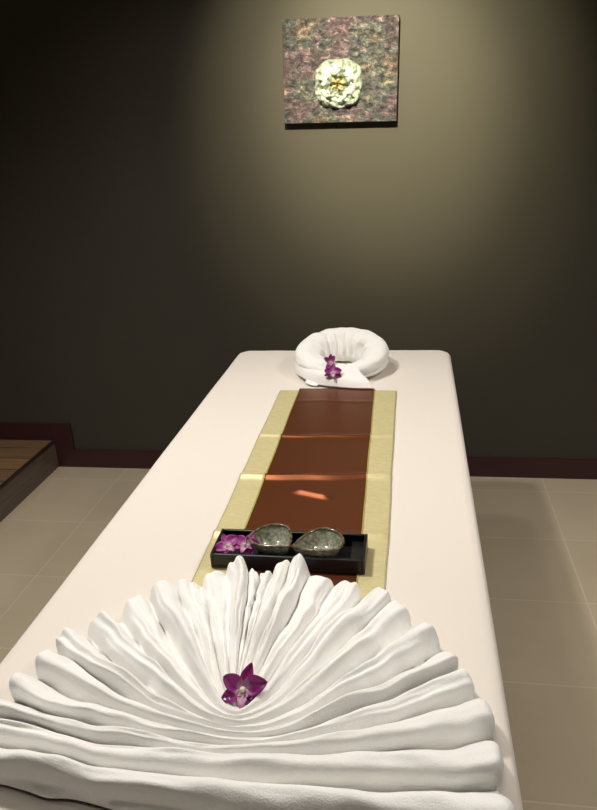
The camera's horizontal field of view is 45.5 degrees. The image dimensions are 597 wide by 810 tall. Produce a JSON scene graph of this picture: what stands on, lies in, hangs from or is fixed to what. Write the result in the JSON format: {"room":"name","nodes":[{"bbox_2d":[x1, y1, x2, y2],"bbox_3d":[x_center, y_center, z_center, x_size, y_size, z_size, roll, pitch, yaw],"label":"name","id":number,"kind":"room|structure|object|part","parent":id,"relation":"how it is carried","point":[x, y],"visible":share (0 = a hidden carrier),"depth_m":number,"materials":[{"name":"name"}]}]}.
{"room":"spa","nodes":[
{"label":"spa","id":0,"kind":"room"},
{"bbox_2d":[0,0,596,458],"bbox_3d":[-0.208,-0.907,3.108,5.800,2.800,0.100,1,21,9],"label":"wall","id":1,"kind":"structure","parent":0,"point":[163,220],"depth_m":3.05,"materials":[{"name":"paint"}]},
{"bbox_2d":[0,422,596,478],"bbox_3d":[-0.159,0.214,3.476,5.800,0.240,0.014,1,21,9],"label":"baseboard","id":2,"kind":"structure","parent":1,"relation":"attached to","point":[67,455],"depth_m":3.60,"materials":[{"name":"red"}]},
{"bbox_2d":[282,14,399,123],"bbox_3d":[0.162,-1.310,2.788,0.473,0.403,0.087,2,21,8],"label":"painting","id":3,"kind":"object","parent":1,"relation":"attached to","point":[344,69],"visible":1,"depth_m":2.78,"materials":[{"name":"multicoloured fabric"}]},
{"bbox_2d":[0,467,596,809],"bbox_3d":[-0.502,1.216,1.374,5.800,0.100,4.708,1,21,9],"label":"floor","id":4,"kind":"structure","parent":0,"point":[538,536],"depth_m":2.60,"materials":[{"name":"beige tile"}]},
{"bbox_2d":[0,440,58,521],"bbox_3d":[-2.406,0.903,2.103,1.802,0.148,3.707,1,21,9],"label":"wooden platform","id":5,"kind":"object","parent":4,"relation":"on","point":[24,464],"visible":1,"depth_m":3.44,"materials":[{"name":"brown wood"}]},
{"bbox_3d":[0.028,0.536,1.868,0.776,0.766,2.101,1,21,9],"label":"massage table","id":6,"kind":"object","parent":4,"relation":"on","visible":0},
{"bbox_2d":[0,350,522,809],"bbox_3d":[0.023,0.438,1.830,0.855,0.578,2.173,1,21,9],"label":"sheet","id":7,"kind":"object","parent":6,"relation":"on","point":[435,569],"visible":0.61,"depth_m":1.51,"materials":[{"name":"beige fabric"}]},
{"bbox_2d":[0,553,514,809],"bbox_3d":[-0.067,0.382,1.074,0.715,0.061,0.531,1,21,9],"label":"folded towel","id":8,"kind":"object","parent":7,"relation":"on","point":[360,707],"visible":0.98,"depth_m":0.97,"materials":[{"name":"white fabric"}]},
{"bbox_2d":[221,662,267,708],"bbox_3d":[-0.080,0.397,1.006,0.062,0.046,0.053,12,25,34],"label":"blossom","id":9,"kind":"object","parent":8,"relation":"on","point":[240,688],"visible":1,"depth_m":1.00,"materials":[{"name":"purple plant"}]},
{"bbox_2d":[191,388,396,597],"bbox_3d":[0.043,0.150,1.749,0.377,0.011,1.151,1,21,9],"label":"table runner","id":10,"kind":"object","parent":7,"relation":"on","point":[320,457],"visible":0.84,"depth_m":1.71,"materials":[{"name":"brown fabric"}]},
{"bbox_2d":[210,529,367,573],"bbox_3d":[-0.016,0.281,1.377,0.294,0.030,0.094,1,21,9],"label":"tray","id":11,"kind":"object","parent":10,"relation":"on","point":[352,557],"visible":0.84,"depth_m":1.34,"materials":[{"name":"black paint"}]},
{"bbox_2d":[214,534,237,552],"bbox_3d":[-0.136,0.273,1.375,0.047,0.032,0.053,9,24,29],"label":"blossom","id":12,"kind":"object","parent":11,"relation":"in","point":[226,544],"visible":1,"depth_m":1.38,"materials":[{"name":"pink plant"}]},
{"bbox_2d":[233,533,259,553],"bbox_3d":[-0.102,0.269,1.376,0.050,0.029,0.050,16,28,41],"label":"blossom","id":13,"kind":"object","parent":11,"relation":"in","point":[242,543],"visible":0.94,"depth_m":1.37,"materials":[{"name":"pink plant"}]},
{"bbox_2d":[248,523,291,555],"bbox_3d":[-0.051,0.267,1.386,0.088,0.043,0.086,1,21,9],"label":"bowl","id":14,"kind":"object","parent":11,"relation":"on","point":[274,538],"visible":0.94,"depth_m":1.40,"materials":[{"name":"green ceramic"}]},
{"bbox_2d":[291,527,344,557],"bbox_3d":[0.040,0.271,1.363,0.099,0.043,0.086,1,21,9],"label":"bowl","id":15,"kind":"object","parent":11,"relation":"on","point":[327,542],"visible":0.84,"depth_m":1.37,"materials":[{"name":"green ceramic"}]},
{"bbox_3d":[0.048,0.151,1.749,0.246,0.010,1.153,0,21,8],"label":"panel","id":16,"kind":"part","parent":10,"relation":"part of","materials":[{"name":"brown fabric"}]},
{"bbox_2d":[295,327,388,388],"bbox_3d":[0.144,-0.169,2.419,0.326,0.116,0.363,1,21,9],"label":"towel","id":17,"kind":"object","parent":7,"relation":"on","point":[368,352],"visible":0.91,"depth_m":2.40,"materials":[{"name":"white fabric"}]},
{"bbox_2d":[324,354,334,367],"bbox_3d":[0.101,-0.143,2.319,0.037,0.041,0.032,3,22,15],"label":"blossom","id":18,"kind":"object","parent":17,"relation":"on","point":[330,360],"visible":1,"depth_m":2.32,"materials":[{"name":"purple plant"}]},
{"bbox_2d":[324,364,341,377],"bbox_3d":[0.111,-0.110,2.287,0.053,0.034,0.042,16,28,41],"label":"blossom","id":19,"kind":"object","parent":17,"relation":"on","point":[334,371],"visible":1,"depth_m":2.29,"materials":[{"name":"purple plant"}]}
]}

